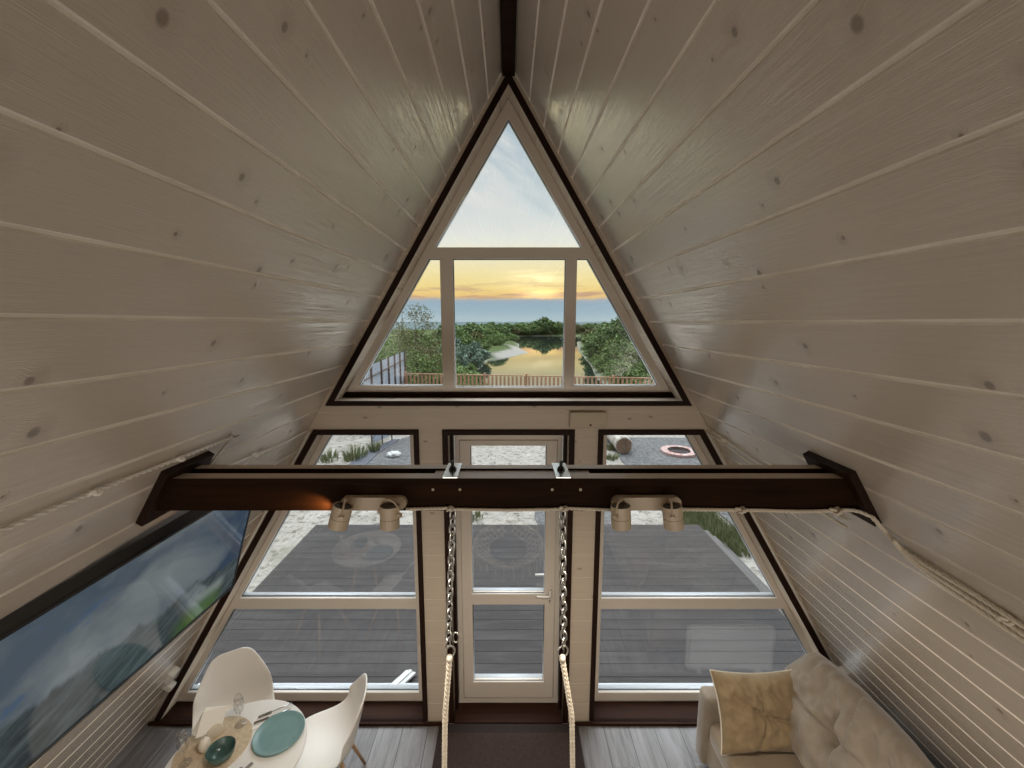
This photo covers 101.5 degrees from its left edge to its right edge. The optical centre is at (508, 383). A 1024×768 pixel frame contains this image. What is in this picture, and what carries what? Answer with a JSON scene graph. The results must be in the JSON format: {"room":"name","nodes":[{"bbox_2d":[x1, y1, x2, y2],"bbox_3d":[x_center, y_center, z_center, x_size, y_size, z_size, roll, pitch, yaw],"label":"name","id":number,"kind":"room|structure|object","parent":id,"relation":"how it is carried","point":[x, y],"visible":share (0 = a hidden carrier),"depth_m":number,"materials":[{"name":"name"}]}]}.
{"room":"a-frame cabin interior","nodes":[
{"label":"a-frame cabin interior","id":0,"kind":"room"},
{"bbox_2d":[0,0,501,767],"bbox_3d":[-1.460,0.732,0.169,2.920,4.803,6.120,0,8,0],"label":"wall","id":1,"kind":"structure","parent":0,"point":[206,206],"depth_m":1.18,"materials":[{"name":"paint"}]},
{"bbox_2d":[0,511,250,767],"bbox_3d":[-1.538,0.943,1.683,0.294,0.733,1.262,1,8,7],"label":"window","id":2,"kind":"structure","parent":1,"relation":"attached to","point":[67,650],"depth_m":1.56,"materials":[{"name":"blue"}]},
{"bbox_2d":[162,666,179,691],"bbox_3d":[-2.562,2.242,3.163,0.137,0.198,0.100,0,8,0],"label":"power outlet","id":3,"kind":"object","parent":1,"relation":"attached to","point":[169,683],"visible":1,"depth_m":3.15,"materials":[{"name":"white plastic"}]},
{"bbox_2d":[162,680,176,691],"bbox_3d":[-2.591,2.301,3.192,0.078,0.072,0.060,0,8,0],"label":"socket","id":4,"kind":"object","parent":3,"relation":"attached to","point":[168,688],"depth_m":3.17,"materials":[{"name":"white plastic"}]},
{"bbox_2d":[229,432,238,437],"bbox_3d":[-1.273,0.238,1.941,0.042,0.026,0.026,0,8,0],"label":"wall hook","id":5,"kind":"object","parent":1,"relation":"attached to","point":[232,433],"visible":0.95,"depth_m":1.94,"materials":[{"name":"white plastic"}]},
{"bbox_2d":[0,437,231,533],"bbox_3d":[-1.275,0.427,1.112,0.086,0.165,1.676,0,8,-2],"label":"rope","id":6,"kind":"object","parent":5,"relation":"hanging from","point":[98,491],"visible":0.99,"depth_m":1.30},
{"bbox_2d":[228,431,305,464],"bbox_3d":[-1.397,0.376,2.386,0.043,0.083,1.054,-1,8,-4],"label":"rope","id":7,"kind":"object","parent":1,"relation":"attached to","point":[255,454],"visible":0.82,"depth_m":2.37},
{"bbox_2d":[135,451,881,526],"bbox_3d":[0.000,0.420,1.718,2.872,0.224,0.255,0,8,0],"label":"ceiling beam","id":8,"kind":"structure","parent":1,"relation":"attached to","point":[193,484],"depth_m":1.63,"materials":[{"name":"brown"}]},
{"bbox_2d":[327,495,406,531],"bbox_3d":[-0.532,0.481,1.571,0.279,0.118,0.132,0,8,0],"label":"spotlight","id":9,"kind":"object","parent":8,"relation":"attached to","point":[389,507],"visible":1,"depth_m":1.54,"materials":[{"name":"beige paint"}]},
{"bbox_2d":[441,511,574,767],"bbox_3d":[0.000,1.514,1.808,0.828,2.084,0.821,0,8,0],"label":"swing","id":10,"kind":"object","parent":8,"relation":"hanging from","point":[449,657],"visible":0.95,"depth_m":1.81,"materials":[{"name":"fabric"}]},
{"bbox_2d":[406,505,872,517],"bbox_3d":[0.494,0.491,1.627,1.791,0.033,0.055,0,8,1],"label":"rope","id":11,"kind":"object","parent":8,"relation":"attached to","point":[837,511],"visible":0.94,"depth_m":1.62,"materials":[{"name":"fabric"}]},
{"bbox_2d":[611,495,683,531],"bbox_3d":[0.524,0.480,1.571,0.289,0.115,0.132,0,8,0],"label":"spotlight","id":12,"kind":"object","parent":8,"relation":"attached to","point":[622,506],"visible":1,"depth_m":1.55,"materials":[{"name":"beige paint"}]},
{"bbox_2d":[500,0,516,75],"bbox_3d":[0.000,-1.541,-0.269,0.082,0.052,5.880,0,8,0],"label":"trim","id":13,"kind":"structure","parent":1,"relation":"attached to","point":[508,8],"depth_m":2.27,"materials":[{"name":"wood"}]},
{"bbox_2d":[107,709,708,767],"bbox_3d":[0.000,3.146,0.532,5.960,0.080,6.090,0,8,0],"label":"floor","id":14,"kind":"structure","parent":0,"point":[153,746],"depth_m":3.13,"materials":[{"name":"grey laminate"}]},
{"bbox_2d":[192,647,273,733],"bbox_3d":[-1.853,2.346,2.843,0.471,0.831,0.487,-5,10,-31],"label":"dining chair","id":15,"kind":"object","parent":14,"relation":"on","point":[242,670],"visible":0.52,"depth_m":2.97,"materials":[{"name":"white"}]},
{"bbox_2d":[165,699,306,767],"bbox_3d":[-1.523,2.452,2.393,0.714,0.753,0.714,0,8,0],"label":"dining table","id":16,"kind":"object","parent":14,"relation":"on","point":[289,758],"visible":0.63,"depth_m":2.38,"materials":[{"name":"white wood"}]},
{"bbox_2d":[171,716,252,767],"bbox_3d":[-1.682,2.070,2.385,0.380,0.004,0.380,0,8,0],"label":"placemat","id":17,"kind":"object","parent":16,"relation":"on","point":[241,732],"visible":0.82,"depth_m":2.38,"materials":[{"name":"wicker"}]},
{"bbox_2d":[176,729,191,761],"bbox_3d":[-1.775,1.987,2.281,0.064,0.189,0.064,0,8,0],"label":"glass","id":18,"kind":"object","parent":17,"relation":"on","point":[183,729],"visible":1,"depth_m":2.27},
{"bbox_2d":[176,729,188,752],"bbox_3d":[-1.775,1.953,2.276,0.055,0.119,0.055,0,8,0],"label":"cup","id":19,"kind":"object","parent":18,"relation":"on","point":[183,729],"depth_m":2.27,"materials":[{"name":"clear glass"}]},
{"bbox_2d":[198,736,210,752],"bbox_3d":[-1.715,2.031,2.358,0.062,0.082,0.062,0,8,0],"label":"salt shaker","id":20,"kind":"object","parent":17,"relation":"on","point":[204,743],"visible":0.94,"depth_m":2.34,"materials":[{"name":"beige ceramic"}]},
{"bbox_2d":[202,723,224,739],"bbox_3d":[-1.728,2.021,2.448,0.050,0.075,0.100,7,11,38],"label":"napkin holder","id":21,"kind":"object","parent":17,"relation":"on","point":[214,731],"visible":0.57,"depth_m":2.44,"materials":[{"name":"beige ceramic"}]},
{"bbox_2d":[195,705,226,737],"bbox_3d":[-1.726,1.962,2.431,0.025,0.170,0.170,7,11,38],"label":"napkin","id":22,"kind":"object","parent":21,"relation":"in","point":[209,718],"visible":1,"depth_m":2.42,"materials":[{"name":"white paper"}]},
{"bbox_2d":[205,736,235,765],"bbox_3d":[-1.592,2.045,2.317,0.142,0.064,0.142,0,8,0],"label":"bowl","id":23,"kind":"object","parent":17,"relation":"on","point":[219,751],"visible":1,"depth_m":2.33,"materials":[{"name":"green ceramic"}]},
{"bbox_2d":[233,693,245,724],"bbox_3d":[-1.612,1.954,2.504,0.064,0.189,0.064,0,8,0],"label":"glass","id":24,"kind":"object","parent":17,"relation":"on","point":[241,697],"visible":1,"depth_m":2.49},
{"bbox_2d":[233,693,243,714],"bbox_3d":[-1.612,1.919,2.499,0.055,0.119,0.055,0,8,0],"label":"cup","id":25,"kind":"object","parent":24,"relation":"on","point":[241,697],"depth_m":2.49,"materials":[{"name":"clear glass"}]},
{"bbox_2d":[252,714,270,729],"bbox_3d":[-1.498,2.045,2.544,0.106,0.005,0.086,-5,10,-30],"label":"napkin","id":26,"kind":"object","parent":16,"relation":"on","point":[257,725],"visible":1,"depth_m":2.53,"materials":[{"name":"fabric"}]},
{"bbox_2d":[252,710,304,755],"bbox_3d":[-1.347,2.051,2.455,0.276,0.020,0.276,0,8,0],"label":"plate","id":27,"kind":"object","parent":16,"relation":"on","point":[279,732],"visible":1,"depth_m":2.46,"materials":[{"name":"teal ceramic"}]},
{"bbox_2d":[295,673,366,767],"bbox_3d":[-1.150,2.367,2.705,0.487,0.831,0.471,-2,9,-15],"label":"dining chair","id":28,"kind":"object","parent":14,"relation":"on","point":[331,732],"visible":0.84,"depth_m":2.76,"materials":[{"name":"white plastic"}]},
{"bbox_2d":[432,724,584,767],"bbox_3d":[0.000,2.787,2.639,1.090,0.010,1.343,0,8,0],"label":"doormat","id":29,"kind":"object","parent":14,"relation":"on","point":[469,745],"visible":1,"depth_m":3.12,"materials":[{"name":"fabric"}]},
{"bbox_2d":[695,652,934,767],"bbox_3d":[1.843,2.395,1.930,0.983,0.996,2.155,0,8,0],"label":"sofa","id":30,"kind":"object","parent":14,"relation":"on","point":[834,721],"visible":0.87,"depth_m":2.50,"materials":[{"name":"beige fabric"}]},
{"bbox_2d":[709,669,795,755],"bbox_3d":[1.630,2.125,2.713,0.597,0.425,0.292,0,8,0],"label":"throw pillow","id":31,"kind":"object","parent":30,"relation":"on","point":[754,709],"visible":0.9,"depth_m":2.66,"materials":[{"name":"fabric"}]},
{"bbox_2d":[710,724,803,767],"bbox_3d":[1.746,2.523,1.951,0.748,0.155,1.880,0,8,0],"label":"seat cushion","id":32,"kind":"object","parent":30,"relation":"on","point":[759,759],"depth_m":2.62,"materials":[{"name":"fabric"}]},
{"bbox_2d":[785,652,934,767],"bbox_3d":[1.991,2.105,2.443,0.470,0.574,0.988,0,8,0],"label":"cushion","id":33,"kind":"object","parent":30,"relation":"on","point":[835,723],"depth_m":2.44,"materials":[{"name":"fabric"}]},
{"bbox_2d":[149,75,837,721],"bbox_3d":[0.000,0.317,3.080,5.735,4.770,0.200,0,8,0],"label":"wall","id":34,"kind":"structure","parent":0,"point":[430,421],"depth_m":2.99,"materials":[{"name":"wood"}]},
{"bbox_2d":[152,430,427,720],"bbox_3d":[-1.726,1.498,3.145,2.171,2.370,0.018,0,8,0],"label":"trim","id":35,"kind":"structure","parent":34,"relation":"attached to","point":[415,433],"depth_m":3.13,"materials":[{"name":"wood"}]},
{"bbox_2d":[162,701,422,718],"bbox_3d":[-1.719,2.668,3.398,2.088,0.018,0.179,0,8,0],"label":"trim","id":36,"kind":"structure","parent":34,"relation":"attached to","point":[181,709],"depth_m":3.41,"materials":[{"name":"wood"}]},
{"bbox_2d":[148,721,447,725],"bbox_3d":[-1.657,2.683,3.300,2.364,0.024,0.021,0,8,0],"label":"trim","id":37,"kind":"structure","parent":34,"relation":"attached to","point":[151,723],"depth_m":3.29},
{"bbox_2d":[177,435,421,700],"bbox_3d":[-1.718,1.490,3.408,2.097,2.363,0.185,0,8,0],"label":"window","id":38,"kind":"structure","parent":34,"relation":"in","point":[243,599],"depth_m":3.39,"materials":[{"name":"white plastic"}]},
{"bbox_2d":[450,435,458,708],"bbox_3d":[-0.423,1.505,3.285,0.023,2.358,0.058,0,8,0],"label":"trim","id":39,"kind":"structure","parent":34,"relation":"attached to","point":[451,436],"depth_m":3.31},
{"bbox_2d":[347,98,669,391],"bbox_3d":[0.000,-0.919,3.000,2.458,2.044,0.084,0,8,0],"label":"window","id":40,"kind":"structure","parent":34,"relation":"in","point":[446,255],"depth_m":3.00,"materials":[{"name":"white plastic"}]},
{"bbox_2d":[454,435,562,702],"bbox_3d":[0.000,1.518,3.341,0.821,2.308,0.172,0,8,0],"label":"door","id":41,"kind":"structure","parent":34,"relation":"in","point":[473,688],"depth_m":3.34,"materials":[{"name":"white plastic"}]},
{"bbox_2d":[325,74,691,405],"bbox_3d":[0.000,-0.909,2.788,2.584,2.149,0.018,0,8,0],"label":"trim","id":42,"kind":"structure","parent":34,"relation":"attached to","point":[508,79],"depth_m":2.81,"materials":[{"name":"wood"}]},
{"bbox_2d":[442,430,574,722],"bbox_3d":[0.000,1.507,3.146,0.944,2.389,0.018,0,8,0],"label":"trim","id":43,"kind":"structure","parent":34,"relation":"attached to","point":[445,433],"depth_m":3.08,"materials":[{"name":"wood"}]},
{"bbox_2d":[454,703,562,723],"bbox_3d":[0.000,2.673,3.397,0.860,0.014,0.175,0,8,0],"label":"trim","id":44,"kind":"structure","parent":34,"relation":"attached to","point":[466,713],"depth_m":3.38,"materials":[{"name":"wood"}]},
{"bbox_2d":[342,392,674,397],"bbox_3d":[0.000,0.079,3.097,2.480,0.040,0.012,0,8,0],"label":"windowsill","id":45,"kind":"structure","parent":34,"relation":"attached to","point":[346,394],"depth_m":3.09,"materials":[{"name":"wood"}]},
{"bbox_2d":[558,435,566,708],"bbox_3d":[0.423,1.505,3.285,0.023,2.358,0.058,0,8,0],"label":"trim","id":46,"kind":"structure","parent":34,"relation":"attached to","point":[564,436],"depth_m":3.34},
{"bbox_2d":[569,411,606,427],"bbox_3d":[0.559,0.251,2.945,0.256,0.110,0.046,0,8,0],"label":"vent box","id":47,"kind":"object","parent":34,"relation":"attached to","point":[577,419],"visible":1,"depth_m":2.92,"materials":[{"name":"beige paint"}]},
{"bbox_2d":[569,721,696,725],"bbox_3d":[1.657,2.683,3.300,2.364,0.024,0.021,0,8,0],"label":"trim","id":48,"kind":"structure","parent":34,"relation":"attached to","point":[579,723],"depth_m":3.29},
{"bbox_2d":[594,701,698,718],"bbox_3d":[1.719,2.668,3.398,2.088,0.018,0.179,0,8,0],"label":"trim","id":49,"kind":"structure","parent":34,"relation":"attached to","point":[602,709],"depth_m":3.41,"materials":[{"name":"wood"}]},
{"bbox_2d":[595,435,812,700],"bbox_3d":[1.718,1.490,3.408,2.097,2.363,0.185,0,8,0],"label":"window","id":50,"kind":"structure","parent":34,"relation":"in","point":[773,599],"depth_m":3.36,"materials":[{"name":"white plastic"}]},
{"bbox_2d":[589,430,834,720],"bbox_3d":[1.726,1.498,3.145,2.171,2.370,0.018,0,8,0],"label":"trim","id":51,"kind":"structure","parent":34,"relation":"attached to","point":[601,433],"depth_m":3.12,"materials":[{"name":"wood"}]},
{"bbox_2d":[515,0,1023,767],"bbox_3d":[1.460,0.732,0.169,2.920,4.803,6.120,0,8,0],"label":"wall","id":52,"kind":"structure","parent":0,"point":[814,209],"depth_m":1.26,"materials":[{"name":"paint"}]},
{"bbox_2d":[708,427,847,528],"bbox_3d":[1.440,0.469,2.385,0.050,0.165,1.145,0,8,-3],"label":"rope","id":53,"kind":"object","parent":52,"relation":"attached to","point":[723,440],"visible":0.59,"depth_m":2.55,"materials":[{"name":"fabric"}]},
{"bbox_2d":[871,516,1023,628],"bbox_3d":[1.505,0.726,1.025,0.078,0.279,1.224,-1,9,-8],"label":"rope","id":54,"kind":"object","parent":52,"relation":"attached to","point":[979,597],"visible":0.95,"depth_m":1.37,"materials":[{"name":"fabric"}]},
{"bbox_2d":[891,538,1023,636],"bbox_3d":[1.524,0.778,1.005,0.061,0.256,1.170,-1,9,-8],"label":"rope","id":55,"kind":"object","parent":52,"relation":"on","point":[1004,620],"visible":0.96,"depth_m":1.34,"materials":[{"name":"fabric"}]},
{"bbox_2d":[891,538,1023,643],"bbox_3d":[1.538,0.794,1.008,0.070,0.285,1.172,-1,9,-9],"label":"rope","id":56,"kind":"object","parent":52,"relation":"on","point":[988,616],"visible":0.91,"depth_m":1.36,"materials":[{"name":"fabric"}]},
{"label":"outside","id":57,"kind":"structure","parent":0,"visible":0},
{"bbox_2d":[195,525,804,683],"bbox_3d":[-0.020,2.542,5.184,6.200,0.050,3.230,0,8,0],"label":"deck","id":58,"kind":"object","parent":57,"point":[295,645],"visible":0.57,"depth_m":4.65,"materials":[{"name":"wood"}]},
{"bbox_2d":[392,669,415,683],"bbox_3d":[-0.957,2.650,3.739,0.100,0.140,0.326,3,9,17],"label":"plank","id":59,"kind":"object","parent":58,"relation":"on","point":[407,675],"visible":0.55,"depth_m":3.78,"materials":[{"name":"paint"}]},
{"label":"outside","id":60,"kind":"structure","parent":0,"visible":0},
{"bbox_2d":[393,321,611,329],"bbox_3d":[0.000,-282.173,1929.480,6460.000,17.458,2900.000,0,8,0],"label":"hills","id":61,"kind":"structure","parent":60,"point":[411,325],"depth_m":1417.71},
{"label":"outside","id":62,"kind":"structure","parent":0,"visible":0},
{"bbox_2d":[246,329,768,591],"bbox_3d":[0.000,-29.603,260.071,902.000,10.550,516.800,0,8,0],"label":"ground","id":63,"kind":"structure","parent":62,"point":[298,524],"depth_m":8.03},
{"bbox_2d":[318,448,339,462],"bbox_3d":[-4.769,1.869,10.986,0.658,0.299,0.712,-5,10,-28],"label":"grass tuft","id":64,"kind":"object","parent":63,"relation":"on","point":[329,455],"visible":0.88,"depth_m":10.97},
{"bbox_2d":[341,441,369,461],"bbox_3d":[-4.120,1.800,11.109,0.867,0.399,0.870,6,10,35],"label":"grass tuft","id":65,"kind":"object","parent":63,"relation":"on","point":[350,456],"visible":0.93,"depth_m":11.03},
{"bbox_2d":[348,439,399,464],"bbox_3d":[-3.747,1.927,11.357,0.543,0.014,3.150,1,8,5],"label":"fabric","id":66,"kind":"object","parent":63,"relation":"on","point":[365,460],"visible":0.6,"depth_m":11.20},
{"bbox_2d":[366,439,384,451],"bbox_3d":[-3.747,1.715,11.688,0.560,0.397,0.562,0,8,0],"label":"grass tuft","id":67,"kind":"object","parent":66,"relation":"on","point":[373,448],"visible":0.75,"depth_m":11.62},
{"bbox_2d":[371,435,392,443],"bbox_3d":[-3.752,1.283,12.379,0.052,1.070,0.929,4,9,23],"label":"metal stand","id":68,"kind":"object","parent":63,"relation":"on","point":[374,438],"visible":0.08,"depth_m":12.28,"materials":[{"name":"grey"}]},
{"bbox_2d":[363,350,405,435],"bbox_3d":[-4.758,0.037,16.789,0.110,2.300,7.425,-1,8,-4],"label":"fence","id":69,"kind":"object","parent":63,"relation":"on","point":[390,370],"visible":0.42,"depth_m":16.50,"materials":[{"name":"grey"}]},
{"bbox_2d":[367,436,410,464],"bbox_3d":[-2.921,1.870,11.931,1.935,0.040,4.325,0,8,0],"label":"gravel path","id":70,"kind":"structure","parent":63,"relation":"on","point":[403,445],"depth_m":11.25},
{"bbox_2d":[386,451,400,457],"bbox_3d":[-3.095,1.864,11.262,0.406,0.164,0.346,0,8,0],"label":"rock","id":71,"kind":"object","parent":70,"relation":"on","point":[391,454],"visible":1,"depth_m":11.18,"materials":[{"name":"white stone"}]},
{"bbox_2d":[374,335,421,381],"bbox_3d":[-6.985,-0.021,22.817,4.368,5.232,4.341,-5,10,-29],"label":"tree","id":72,"kind":"object","parent":63,"relation":"on","point":[381,356],"visible":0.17,"depth_m":22.23,"materials":[{"name":"green plant"}]},
{"bbox_2d":[387,322,424,372],"bbox_3d":[-6.550,-0.516,25.667,3.041,6.579,3.030,5,10,31],"label":"tree","id":73,"kind":"object","parent":63,"relation":"on","point":[409,330],"visible":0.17,"depth_m":25.19,"materials":[{"name":"green plant"}]},
{"bbox_2d":[387,302,441,383],"bbox_3d":[-5.288,-1.026,24.345,3.465,7.497,3.453,-5,10,-30],"label":"tree","id":74,"kind":"object","parent":63,"relation":"on","point":[413,309],"visible":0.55,"depth_m":24.02,"materials":[{"name":"green plant"}]},
{"bbox_2d":[395,329,437,349],"bbox_3d":[-24.334,-10.437,109.640,11.543,8.168,10.900,-2,9,-14],"label":"tree","id":75,"kind":"object","parent":63,"relation":"on","point":[426,341],"visible":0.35,"depth_m":107.86,"materials":[{"name":"green plant"}]},
{"bbox_2d":[397,345,439,383],"bbox_3d":[-6.084,0.183,27.310,5.705,5.783,5.670,-1,8,-6],"label":"tree","id":76,"kind":"object","parent":63,"relation":"on","point":[423,356],"visible":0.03,"depth_m":27.21,"materials":[{"name":"green plant"}]},
{"bbox_2d":[399,347,442,383],"bbox_3d":[-5.110,0.323,23.509,4.414,4.846,4.387,-3,9,-16],"label":"tree","id":77,"kind":"object","parent":63,"relation":"on","point":[424,363],"visible":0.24,"depth_m":23.23,"materials":[{"name":"green plant"}]},
{"bbox_2d":[420,341,459,382],"bbox_3d":[-4.342,0.020,26.317,2.546,5.508,2.537,5,10,32],"label":"tree","id":78,"kind":"object","parent":63,"relation":"on","point":[431,347],"visible":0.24,"depth_m":25.99,"materials":[{"name":"green plant"}]},
{"bbox_2d":[419,354,470,383],"bbox_3d":[-4.702,0.468,28.367,5.016,5.507,4.985,-3,9,-17],"label":"tree","id":79,"kind":"object","parent":63,"relation":"on","point":[458,372],"visible":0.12,"depth_m":27.63,"materials":[{"name":"green plant"}]},
{"bbox_2d":[431,324,468,345],"bbox_3d":[-19.870,-15.614,138.841,13.289,10.585,13.703,-3,9,-17],"label":"tree","id":80,"kind":"object","parent":63,"relation":"on","point":[457,329],"visible":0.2,"depth_m":137.07,"materials":[{"name":"green plant"}]},
{"bbox_2d":[436,337,470,358],"bbox_3d":[-13.805,-8.573,107.973,11.562,7.452,10.313,1,9,10],"label":"tree","id":81,"kind":"object","parent":63,"relation":"on","point":[458,341],"visible":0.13,"depth_m":106.87,"materials":[{"name":"green plant"}]},
{"bbox_2d":[439,347,470,368],"bbox_3d":[-12.593,-5.238,92.097,9.077,6.435,8.097,-4,9,-27],"label":"tree","id":82,"kind":"object","parent":63,"relation":"on","point":[460,355],"visible":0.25,"depth_m":90.92,"materials":[{"name":"green plant"}]},
{"bbox_2d":[440,330,473,345],"bbox_3d":[-15.252,-12.110,124.349,10.900,8.168,11.543,6,11,37],"label":"tree","id":83,"kind":"object","parent":63,"relation":"on","point":[465,340],"visible":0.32,"depth_m":123.09,"materials":[{"name":"green plant"}]},
{"bbox_2d":[460,322,486,336],"bbox_3d":[-17.581,-22.639,187.772,15.987,10.585,15.504,7,11,38],"label":"tree","id":84,"kind":"object","parent":63,"relation":"on","point":[470,327],"visible":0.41,"depth_m":186.24,"materials":[{"name":"green plant"}]},
{"bbox_2d":[462,344,485,369],"bbox_3d":[-9.442,-6.560,104.113,8.352,6.639,9.364,-8,12,-44],"label":"tree","id":85,"kind":"object","parent":63,"relation":"on","point":[476,357],"visible":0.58,"depth_m":102.77,"materials":[{"name":"green plant"}]},
{"bbox_2d":[458,364,490,385],"bbox_3d":[-3.798,1.128,35.476,6.144,5.783,6.106,4,9,23],"label":"tree","id":86,"kind":"object","parent":63,"relation":"on","point":[460,367],"visible":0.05,"depth_m":35.51,"materials":[{"name":"green plant"}]},
{"bbox_2d":[468,330,485,340],"bbox_3d":[-12.722,-16.997,159.390,8.964,6.966,9.690,-7,11,-38],"label":"tree","id":87,"kind":"object","parent":63,"relation":"on","point":[475,334],"visible":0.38,"depth_m":158.11,"materials":[{"name":"green plant"}]},
{"bbox_2d":[469,341,491,360],"bbox_3d":[-9.685,-9.416,121.995,10.893,6.436,9.716,8,12,44],"label":"tree","id":88,"kind":"object","parent":63,"relation":"on","point":[487,354],"visible":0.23,"depth_m":120.18,"materials":[{"name":"green plant"}]},
{"bbox_2d":[471,337,491,349],"bbox_3d":[-9.413,-13.085,141.850,8.175,6.126,8.657,1,9,9],"label":"tree","id":89,"kind":"object","parent":63,"relation":"on","point":[484,342],"visible":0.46,"depth_m":140.41,"materials":[{"name":"green plant"}]},
{"bbox_2d":[483,328,499,337],"bbox_3d":[-9.196,-25.063,213.967,12.490,7.487,13.226,-8,11,-42],"label":"tree","id":90,"kind":"object","parent":63,"relation":"on","point":[488,331],"visible":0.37,"depth_m":211.55,"materials":[{"name":"green plant"}]},
{"bbox_2d":[488,336,504,345],"bbox_3d":[-5.418,-18.176,175.552,7.281,4.463,8.097,-3,9,-17],"label":"bush","id":91,"kind":"object","parent":63,"relation":"on","point":[492,341],"visible":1,"depth_m":174.16,"materials":[{"name":"green plant"}]},
{"bbox_2d":[489,323,510,335],"bbox_3d":[-6.545,-30.878,244.056,15.811,9.770,15.334,-4,9,-23],"label":"tree","id":92,"kind":"object","parent":63,"relation":"on","point":[499,326],"visible":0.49,"depth_m":241.54,"materials":[{"name":"green plant"}]},
{"bbox_2d":[404,371,654,385],"bbox_3d":[1.796,0.160,19.266,13.836,1.250,0.142,1,9,8],"label":"picket fence","id":93,"kind":"object","parent":63,"relation":"on","point":[484,375],"visible":0.37,"depth_m":19.42,"materials":[{"name":"brown wood"}]},
{"bbox_2d":[532,317,555,333],"bbox_3d":[33.421,-52.962,375.930,21.857,16.070,22.538,-3,9,-18],"label":"tree","id":94,"kind":"object","parent":63,"relation":"on","point":[544,321],"visible":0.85,"depth_m":371.96,"materials":[{"name":"green plant"}]},
{"bbox_2d":[549,321,562,332],"bbox_3d":[43.384,-51.253,376.840,15.537,11.643,16.453,8,11,42],"label":"tree","id":95,"kind":"object","parent":63,"relation":"on","point":[554,328],"visible":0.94,"depth_m":373.64,"materials":[{"name":"green plant"}]},
{"bbox_2d":[535,511,610,524],"bbox_3d":[1.324,2.505,7.656,1.670,0.038,1.311,0,8,0],"label":"gravel patch","id":96,"kind":"object","parent":63,"relation":"on","point":[539,515],"visible":0.14,"depth_m":7.74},
{"bbox_2d":[582,331,603,358],"bbox_3d":[27.552,-10.897,123.223,10.908,9.192,10.579,-7,11,-40],"label":"tree","id":97,"kind":"object","parent":63,"relation":"on","point":[591,345],"visible":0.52,"depth_m":122.02,"materials":[{"name":"green plant"}]},
{"bbox_2d":[591,357,608,371],"bbox_3d":[22.614,-4.779,100.595,6.890,3.798,6.196,3,9,18],"label":"bush","id":98,"kind":"object","parent":63,"relation":"on","point":[596,363],"visible":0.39,"depth_m":99.78,"materials":[{"name":"green plant"}]},
{"bbox_2d":[598,359,626,375],"bbox_3d":[22.042,-3.437,88.558,6.890,3.798,6.196,-1,9,-8],"label":"bush","id":99,"kind":"object","parent":63,"relation":"on","point":[610,364],"visible":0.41,"depth_m":87.83,"materials":[{"name":"green plant"}]},
{"bbox_2d":[598,336,628,353],"bbox_3d":[27.813,-8.850,108.073,9.502,7.335,8.973,6,10,35],"label":"tree","id":100,"kind":"object","parent":63,"relation":"on","point":[616,341],"visible":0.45,"depth_m":106.69,"materials":[{"name":"green plant"}]},
{"bbox_2d":[602,346,624,364],"bbox_3d":[24.538,-5.945,96.357,6.215,5.589,6.581,0,8,0],"label":"tree","id":101,"kind":"object","parent":63,"relation":"on","point":[614,354],"visible":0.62,"depth_m":95.33,"materials":[{"name":"green plant"}]},
{"bbox_2d":[600,316,629,347],"bbox_3d":[30.511,-12.938,116.067,12.482,12.856,12.106,-5,10,-28],"label":"tree","id":102,"kind":"object","parent":63,"relation":"on","point":[615,328],"visible":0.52,"depth_m":113.29,"materials":[{"name":"green plant"}]},
{"bbox_2d":[602,361,639,383],"bbox_3d":[21.018,-2.059,78.398,7.081,4.340,7.875,5,10,32],"label":"bush","id":103,"kind":"object","parent":63,"relation":"on","point":[617,369],"visible":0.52,"depth_m":77.65,"materials":[{"name":"green plant"}]},
{"bbox_2d":[620,343,641,368],"bbox_3d":[25.788,-5.154,84.073,7.815,6.636,7.380,-5,10,-32],"label":"tree","id":104,"kind":"object","parent":63,"relation":"on","point":[628,357],"visible":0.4,"depth_m":82.94,"materials":[{"name":"green plant"}]},
{"bbox_2d":[623,360,648,383],"bbox_3d":[21.902,-1.466,68.490,5.948,5.589,6.292,-8,12,-44],"label":"tree","id":105,"kind":"object","parent":63,"relation":"on","point":[639,367],"visible":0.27,"depth_m":67.87,"materials":[{"name":"green plant"}]},
{"bbox_2d":[622,371,651,383],"bbox_3d":[20.417,0.430,62.834,7.188,4.340,7.233,-6,10,-35],"label":"bush","id":106,"kind":"object","parent":63,"relation":"on","point":[636,374],"visible":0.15,"depth_m":62.75,"materials":[{"name":"green plant"}]},
{"bbox_2d":[607,437,737,531],"bbox_3d":[5.585,2.257,9.321,5.831,0.040,7.777,0,8,0],"label":"gravel bed","id":107,"kind":"object","parent":63,"relation":"on","point":[645,450],"visible":0.1,"depth_m":11.42,"materials":[{"name":"gravel"}]},
{"bbox_2d":[607,435,632,453],"bbox_3d":[3.190,1.540,12.379,0.478,0.478,1.964,0,8,2],"label":"birch log","id":108,"kind":"object","parent":107,"relation":"on","point":[622,444],"visible":0.62,"depth_m":11.43,"materials":[{"name":"wood"}]},
{"bbox_2d":[660,445,695,457],"bbox_3d":[4.720,1.858,11.578,0.960,0.087,0.960,0,8,0],"label":"ring","id":109,"kind":"object","parent":107,"relation":"on","point":[677,451],"visible":0.97,"depth_m":11.54,"materials":[{"name":"pink brick"}]},
{"bbox_2d":[683,511,751,557],"bbox_3d":[3.568,2.418,7.488,1.084,0.240,2.251,0,8,0],"label":"grass","id":110,"kind":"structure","parent":63,"relation":"on","point":[726,534],"depth_m":7.18,"materials":[{"name":"plant"}]},
{"bbox_2d":[704,530,783,614],"bbox_3d":[3.275,2.655,5.651,0.370,0.290,2.200,0,8,0],"label":"path","id":111,"kind":"structure","parent":63,"relation":"on","point":[760,585],"depth_m":5.88,"materials":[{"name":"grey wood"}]},
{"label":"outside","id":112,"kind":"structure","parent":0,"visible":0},
{"bbox_2d":[477,336,602,385],"bbox_3d":[40.000,-21.874,230.283,200.000,0.001,378.000,0,8,0],"label":"river","id":113,"kind":"structure","parent":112,"point":[544,357],"depth_m":123.73,"materials":[{"name":"yellow liquid"}]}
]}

